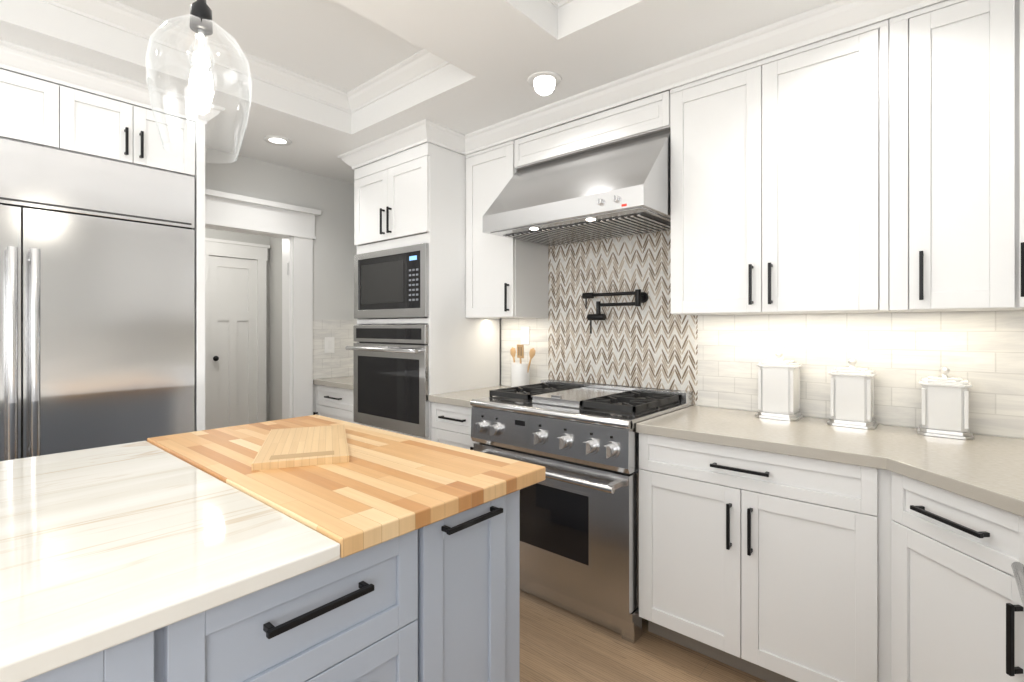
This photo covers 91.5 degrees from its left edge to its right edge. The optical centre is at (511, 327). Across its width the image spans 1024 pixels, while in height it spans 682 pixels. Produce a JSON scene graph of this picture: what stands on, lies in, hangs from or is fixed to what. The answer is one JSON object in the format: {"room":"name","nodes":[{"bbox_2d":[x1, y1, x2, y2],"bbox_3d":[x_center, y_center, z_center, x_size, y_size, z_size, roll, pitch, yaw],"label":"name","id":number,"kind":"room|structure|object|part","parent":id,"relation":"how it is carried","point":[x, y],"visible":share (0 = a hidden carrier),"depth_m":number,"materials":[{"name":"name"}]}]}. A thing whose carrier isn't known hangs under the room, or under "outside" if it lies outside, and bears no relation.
{"room":"kitchen","nodes":[
{"label":"kitchen","id":0,"kind":"room"},
{"bbox_2d":[205,228,268,420],"bbox_3d":[-3.391,-0.163,4.737,0.120,2.950,2.360,0,0,41],"label":"wall","id":1,"kind":"structure","parent":0,"point":[209,233],"depth_m":5.45,"materials":[{"name":"grey paint"}]},
{"bbox_2d":[209,256,256,428],"bbox_3d":[-2.869,0.292,5.152,0.120,2.020,0.470,0,0,41],"label":"hall door","id":2,"kind":"structure","parent":1,"relation":"in","point":[232,341],"depth_m":5.17,"materials":[{"name":"white wood"}]},
{"bbox_2d":[205,238,269,429],"bbox_3d":[-2.886,0.212,5.167,0.084,2.200,0.710,0,0,41],"label":"door frame","id":3,"kind":"structure","parent":1,"relation":"attached to","point":[234,249],"depth_m":5.33,"materials":[{"name":"white wood"}]},
{"bbox_2d":[269,237,281,420],"bbox_3d":[-1.917,-0.163,4.933,1.800,2.950,0.140,0,0,41],"label":"wall","id":4,"kind":"structure","parent":0,"point":[274,337],"depth_m":5.39,"materials":[{"name":"grey paint"}]},
{"bbox_2d":[205,147,356,417],"bbox_3d":[-3.155,-0.163,2.021,0.120,2.950,6.150,0,0,41],"label":"wall","id":5,"kind":"structure","parent":0,"point":[334,246],"depth_m":3.86,"materials":[{"name":"white paint"}]},
{"bbox_2d":[205,189,320,418],"bbox_3d":[-1.855,0.209,3.485,0.182,2.205,1.005,0,0,41],"label":"door frame","id":6,"kind":"structure","parent":5,"relation":"attached to","point":[231,212],"depth_m":3.70,"materials":[{"name":"white wood"}]},
{"bbox_2d":[313,319,356,378],"bbox_3d":[-1.318,0.169,4.058,0.007,0.458,0.651,0,0,41],"label":"tile","id":7,"kind":"structure","parent":5,"relation":"attached to","point":[338,362],"depth_m":3.93,"materials":[{"name":"tile"}]},
{"bbox_2d":[325,337,333,352],"bbox_3d":[-1.431,0.140,3.916,0.008,0.125,0.080,0,0,41],"label":"light switch","id":8,"kind":"object","parent":7,"relation":"attached to","point":[329,344],"visible":1,"depth_m":3.91,"materials":[{"name":"white plastic"}]},
{"bbox_2d":[0,0,946,183],"bbox_3d":[-2.200,-1.341,1.200,6.700,0.325,6.350,0,0,41],"label":"ceiling","id":9,"kind":"structure","parent":0,"point":[495,54],"depth_m":2.25,"materials":[{"name":"white paint"}]},
{"bbox_2d":[40,0,353,113],"bbox_3d":[-1.822,-1.345,2.009,0.078,0.078,2.670,0,0,41],"label":"crown molding","id":10,"kind":"structure","parent":9,"relation":"attached to","point":[112,13],"depth_m":2.38,"materials":[{"name":"white wood"}]},
{"bbox_2d":[146,0,251,162],"bbox_3d":[-0.815,-0.919,1.307,0.236,0.927,0.236,0,0,41],"label":"pendant light","id":11,"kind":"object","parent":9,"relation":"hanging from","point":[199,7],"depth_m":1.29,"materials":[{"name":"clear glass"}]},
{"bbox_3d":[-0.815,-0.629,1.307,0.236,0.346,0.236,0,0,41],"label":"pendant light shade","id":12,"kind":"part","parent":11,"relation":"part of","materials":[{"name":"clear glass"}]},
{"bbox_2d":[263,135,291,145],"bbox_3d":[-1.477,-1.175,3.144,0.164,0.006,0.164,0,0,41],"label":"recessed light","id":13,"kind":"object","parent":9,"relation":"in","point":[279,140],"visible":1,"depth_m":3.14,"materials":[{"name":"white"}]},
{"bbox_2d":[344,49,449,111],"bbox_3d":[-0.597,-1.345,2.665,0.900,0.078,0.078,0,0,41],"label":"crown molding","id":14,"kind":"structure","parent":9,"relation":"attached to","point":[394,78],"depth_m":2.70,"materials":[{"name":"white"}]},
{"bbox_2d":[527,71,561,88],"bbox_3d":[0.155,-1.175,2.373,0.164,0.006,0.164,0,0,41],"label":"recessed light","id":15,"kind":"object","parent":9,"relation":"in","point":[547,78],"visible":1,"depth_m":2.37,"materials":[{"name":"white plastic"}]},
{"bbox_2d":[548,0,571,7],"bbox_3d":[-0.654,-1.345,1.004,0.078,0.078,2.670,0,0,41],"label":"crown molding","id":16,"kind":"structure","parent":9,"relation":"attached to","point":[558,3],"depth_m":2.02,"materials":[{"name":"white"}]},
{"bbox_2d":[520,590,766,681],"bbox_3d":[-2.200,1.342,1.200,6.700,0.060,6.350,0,0,41],"label":"floor","id":17,"kind":"structure","parent":0,"point":[558,644],"depth_m":1.99,"materials":[{"name":"brown wood"}]},
{"bbox_2d":[0,138,194,460],"bbox_3d":[-2.233,0.255,2.409,0.743,2.091,1.060,0,0,41],"label":"refrigerator","id":18,"kind":"object","parent":17,"relation":"on","point":[97,302],"visible":0.77,"depth_m":2.30,"materials":[{"name":"grey metal"}]},
{"bbox_2d":[0,69,194,176],"bbox_3d":[-2.256,-0.942,2.428,0.693,0.292,1.070,0,0,41],"label":"upper cabinet","id":19,"kind":"object","parent":18,"relation":"on","point":[37,112],"visible":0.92,"depth_m":2.31,"materials":[{"name":"white wood"}]},
{"bbox_2d":[23,623,174,681],"bbox_3d":[-1.245,0.868,0.806,1.220,0.888,0.835,0,0,41],"label":"base cabinet","id":20,"kind":"object","parent":17,"relation":"on","point":[149,657],"depth_m":0.70,"materials":[{"name":"grey wood"}]},
{"bbox_2d":[192,121,204,430],"bbox_3d":[-2.267,0.112,2.438,0.673,2.400,1.158,0,0,41],"label":"panel","id":21,"kind":"object","parent":17,"relation":"on","point":[199,228],"visible":0.08,"depth_m":2.64,"materials":[{"name":"white wood"}]},
{"bbox_2d":[175,517,450,681],"bbox_3d":[-0.817,0.868,1.304,1.220,0.888,0.608,0,0,41],"label":"base cabinet","id":22,"kind":"object","parent":17,"relation":"on","point":[438,601],"depth_m":0.95,"materials":[{"name":"grey wood"}]},
{"bbox_2d":[0,441,339,681],"bbox_3d":[-1.526,0.409,0.473,1.270,0.030,2.246,0,0,41],"label":"countertop","id":23,"kind":"structure","parent":22,"relation":"on","point":[104,548],"depth_m":0.89,"materials":[{"name":"white stone"}]},
{"bbox_2d":[147,415,545,557],"bbox_3d":[-0.590,0.405,1.561,1.270,0.038,0.622,0,0,41],"label":"countertop","id":24,"kind":"structure","parent":22,"relation":"on","point":[380,486],"depth_m":1.28,"materials":[{"name":"brown wood"}]},
{"bbox_2d":[252,425,348,470],"bbox_3d":[-0.666,0.376,1.609,0.250,0.019,0.480,0,0,-20],"label":"cutting board","id":25,"kind":"object","parent":24,"relation":"on","point":[298,447],"visible":1,"depth_m":1.51,"materials":[{"name":"brown wood"}]},
{"bbox_2d":[313,385,356,423],"bbox_3d":[-1.102,0.874,3.868,0.576,0.876,0.653,0,0,41],"label":"base cabinet","id":26,"kind":"object","parent":17,"relation":"on","point":[334,403],"visible":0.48,"depth_m":3.65,"materials":[{"name":"white wood"}]},
{"bbox_2d":[313,376,352,389],"bbox_3d":[-1.095,0.417,3.870,0.573,0.038,0.640,0,0,41],"label":"countertop","id":27,"kind":"structure","parent":26,"relation":"on","point":[337,382],"depth_m":3.69,"materials":[{"name":"beige stone"}]},
{"bbox_2d":[354,142,500,440],"bbox_3d":[-0.593,0.112,3.413,0.781,2.400,0.678,0,0,41],"label":"tall cabinet","id":28,"kind":"object","parent":17,"relation":"on","point":[414,195],"visible":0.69,"depth_m":3.10,"materials":[{"name":"white wood"}]},
{"bbox_2d":[345,325,428,437],"bbox_3d":[-0.626,0.317,3.375,0.765,0.666,0.668,0,0,41],"label":"wall oven","id":29,"kind":"object","parent":28,"relation":"in","point":[390,377],"visible":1,"depth_m":3.13,"materials":[{"name":"grey metal"}]},
{"bbox_2d":[354,243,428,318],"bbox_3d":[-0.641,-0.278,3.357,0.765,0.436,0.476,0,0,41],"label":"built-in microwave","id":30,"kind":"object","parent":28,"relation":"in","point":[392,283],"visible":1,"depth_m":3.14,"materials":[{"name":"grey metal"}]},
{"bbox_2d":[338,0,945,169],"bbox_3d":[0.136,-1.135,2.218,3.599,0.094,1.540,0,0,41],"label":"crown molding","id":31,"kind":"structure","parent":28,"relation":"on","point":[828,20],"depth_m":2.26,"materials":[{"name":"white wood"}]},
{"bbox_2d":[431,402,476,449],"bbox_3d":[-0.135,0.874,3.035,0.403,0.876,0.653,0,0,41],"label":"base cabinet","id":32,"kind":"object","parent":17,"relation":"on","point":[450,424],"visible":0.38,"depth_m":2.83,"materials":[{"name":"white wood"}]},
{"bbox_2d":[428,386,510,407],"bbox_3d":[-0.130,0.417,3.040,0.404,0.038,0.640,0,0,41],"label":"countertop","id":33,"kind":"structure","parent":32,"relation":"on","point":[463,398],"depth_m":2.91,"materials":[{"name":"beige stone"}]},
{"bbox_2d":[510,344,535,386],"bbox_3d":[0.056,0.253,3.157,0.220,0.290,0.120,0,0,41],"label":"utensil crock","id":34,"kind":"object","parent":33,"relation":"on","point":[520,373],"visible":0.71,"depth_m":3.11,"materials":[{"name":"white ceramic"}]},
{"bbox_2d":[451,490,519,681],"bbox_3d":[-0.543,0.868,1.622,1.220,0.888,0.361,0,0,41],"label":"base cabinet","id":35,"kind":"object","parent":17,"relation":"on","point":[485,538],"depth_m":1.25,"materials":[{"name":"grey wood"}]},
{"bbox_2d":[470,379,692,643],"bbox_3d":[0.334,0.819,2.564,0.914,0.986,0.753,0,0,41],"label":"range","id":36,"kind":"object","parent":17,"relation":"on","point":[579,524],"visible":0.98,"depth_m":2.24,"materials":[{"name":"silver metal"}]},
{"bbox_2d":[639,433,891,681],"bbox_3d":[1.038,0.874,2.027,0.846,0.876,0.653,0,0,41],"label":"base cabinet","id":37,"kind":"object","parent":17,"relation":"on","point":[769,566],"visible":0.96,"depth_m":1.76,"materials":[{"name":"white wood"}]},
{"bbox_2d":[891,471,1023,681],"bbox_3d":[1.618,0.874,1.359,0.911,0.876,0.910,0,0,41],"label":"base cabinet","id":38,"kind":"object","parent":17,"relation":"on","point":[957,611],"visible":0.92,"depth_m":1.34,"materials":[{"name":"white wood"}]},
{"bbox_2d":[636,405,1016,467],"bbox_3d":[1.137,0.417,1.950,1.098,0.038,0.640,0,0,41],"label":"countertop","id":39,"kind":"structure","parent":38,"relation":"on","point":[807,437],"depth_m":1.80,"materials":[{"name":"beige stone"}]},
{"bbox_2d":[755,351,802,420],"bbox_3d":[1.188,0.253,2.217,0.165,0.291,0.165,0,0,41],"label":"canister","id":40,"kind":"object","parent":39,"relation":"on","point":[778,388],"visible":0.98,"depth_m":2.17,"materials":[{"name":"white ceramic"}]},
{"bbox_2d":[827,358,877,428],"bbox_3d":[1.392,0.263,2.041,0.160,0.271,0.160,0,0,41],"label":"medium canister","id":41,"kind":"object","parent":39,"relation":"on","point":[851,395],"visible":0.98,"depth_m":1.99,"materials":[{"name":"white ceramic"}]},
{"bbox_2d":[917,367,973,439],"bbox_3d":[1.609,0.273,1.855,0.155,0.251,0.155,0,0,41],"label":"canister","id":42,"kind":"object","parent":39,"relation":"on","point":[945,405],"visible":1,"depth_m":1.81,"materials":[{"name":"white ceramic"}]},
{"bbox_2d":[869,437,1023,516],"bbox_3d":[1.144,0.417,0.823,0.922,0.038,2.340,0,0,41],"label":"countertop","id":43,"kind":"structure","parent":38,"relation":"on","point":[987,469],"depth_m":1.36,"materials":[{"name":"beige stone"}]},
{"bbox_2d":[1011,562,1023,606],"bbox_3d":[1.214,0.874,0.714,0.671,0.876,0.597,0,0,41],"label":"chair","id":44,"kind":"object","parent":17,"relation":"on","point":[1018,569],"visible":1,"depth_m":1.05,"materials":[{"name":"silver metal"}]},
{"bbox_2d":[501,310,1022,438],"bbox_3d":[0.608,-0.163,2.907,4.670,2.950,0.100,0,0,41],"label":"wall","id":45,"kind":"structure","parent":0,"point":[825,418],"depth_m":2.05,"materials":[{"name":"white paint"}]},
{"bbox_2d":[466,140,547,318],"bbox_3d":[-0.044,-0.574,3.142,0.401,1.028,0.373,0,0,41],"label":"upper cabinet","id":46,"kind":"object","parent":45,"relation":"attached to","point":[506,277],"visible":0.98,"depth_m":3.04,"materials":[{"name":"white wood"}]},
{"bbox_2d":[514,91,670,168],"bbox_3d":[0.388,-1.006,2.615,0.938,0.164,0.068,0,0,41],"label":"panel","id":47,"kind":"object","parent":46,"relation":"attached to","point":[643,117],"visible":0.96,"depth_m":2.54,"materials":[{"name":"white wood"}]},
{"bbox_2d":[483,129,670,245],"bbox_3d":[0.383,-0.711,2.608,0.936,0.424,0.626,0,0,41],"label":"range hood","id":48,"kind":"object","parent":45,"relation":"attached to","point":[620,189],"visible":0.96,"depth_m":2.41,"materials":[{"name":"silver metal"}]},
{"bbox_2d":[548,230,697,405],"bbox_3d":[0.590,-0.058,2.850,0.942,0.940,0.008,0,0,41],"label":"mosaic","id":49,"kind":"object","parent":45,"relation":"attached to","point":[652,342],"visible":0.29,"depth_m":2.82,"materials":[{"name":"beige tile"}]},
{"bbox_2d":[582,289,648,333],"bbox_3d":[0.574,-0.083,2.802,0.375,0.240,0.084,0,0,41],"label":"pot filler","id":50,"kind":"object","parent":49,"relation":"attached to","point":[641,297],"visible":1,"depth_m":2.79,"materials":[{"name":"black metal"}]},
{"bbox_2d":[501,310,1023,438],"bbox_3d":[0.580,0.169,2.860,4.448,0.458,0.006,0,0,41],"label":"tile","id":51,"kind":"structure","parent":45,"relation":"attached to","point":[901,354],"depth_m":2.06,"materials":[{"name":"tile"}]},
{"bbox_2d":[521,327,529,343],"bbox_3d":[0.086,0.054,3.275,0.070,0.115,0.006,0,0,41],"label":"electrical outlet","id":52,"kind":"object","parent":51,"relation":"attached to","point":[525,335],"visible":1,"depth_m":3.27,"materials":[{"name":"white plastic"}]},
{"bbox_2d":[767,338,783,359],"bbox_3d":[1.216,0.110,2.303,0.070,0.115,0.006,0,0,41],"label":"electrical outlet","id":53,"kind":"object","parent":51,"relation":"attached to","point":[774,346],"visible":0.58,"depth_m":2.30,"materials":[{"name":"white plastic"}]},
{"bbox_2d":[670,20,893,314],"bbox_3d":[1.125,-0.574,2.136,0.800,1.028,0.373,0,0,41],"label":"upper cabinet","id":54,"kind":"object","parent":45,"relation":"attached to","point":[779,183],"visible":1,"depth_m":1.98,"materials":[{"name":"white wood"}]},
{"bbox_2d":[889,0,1020,311],"bbox_3d":[1.554,-0.574,1.767,0.328,1.028,0.373,0,0,41],"label":"upper cabinet","id":55,"kind":"object","parent":45,"relation":"attached to","point":[954,155],"visible":1,"depth_m":1.65,"materials":[{"name":"white wood"}]},
{"bbox_2d":[1010,0,1023,310],"bbox_3d":[1.830,-0.574,1.377,0.613,1.028,0.605,0,0,41],"label":"upper cabinet","id":56,"kind":"object","parent":45,"relation":"attached to","point":[1021,155],"visible":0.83,"depth_m":1.54,"materials":[{"name":"white wood"}]},
{"bbox_3d":[-3.056,0.112,1.523,0.660,2.400,1.254,0,0,41],"label":"pantry cabinet","id":57,"kind":"object","parent":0,"visible":0},
{"bbox_2d":[0,39,224,124],"bbox_3d":[-2.634,-1.135,1.969,0.731,0.094,2.501,0,0,41],"label":"crown molding","id":58,"kind":"structure","parent":57,"relation":"on","point":[14,57],"depth_m":2.29,"materials":[{"name":"white wood"}]}
]}

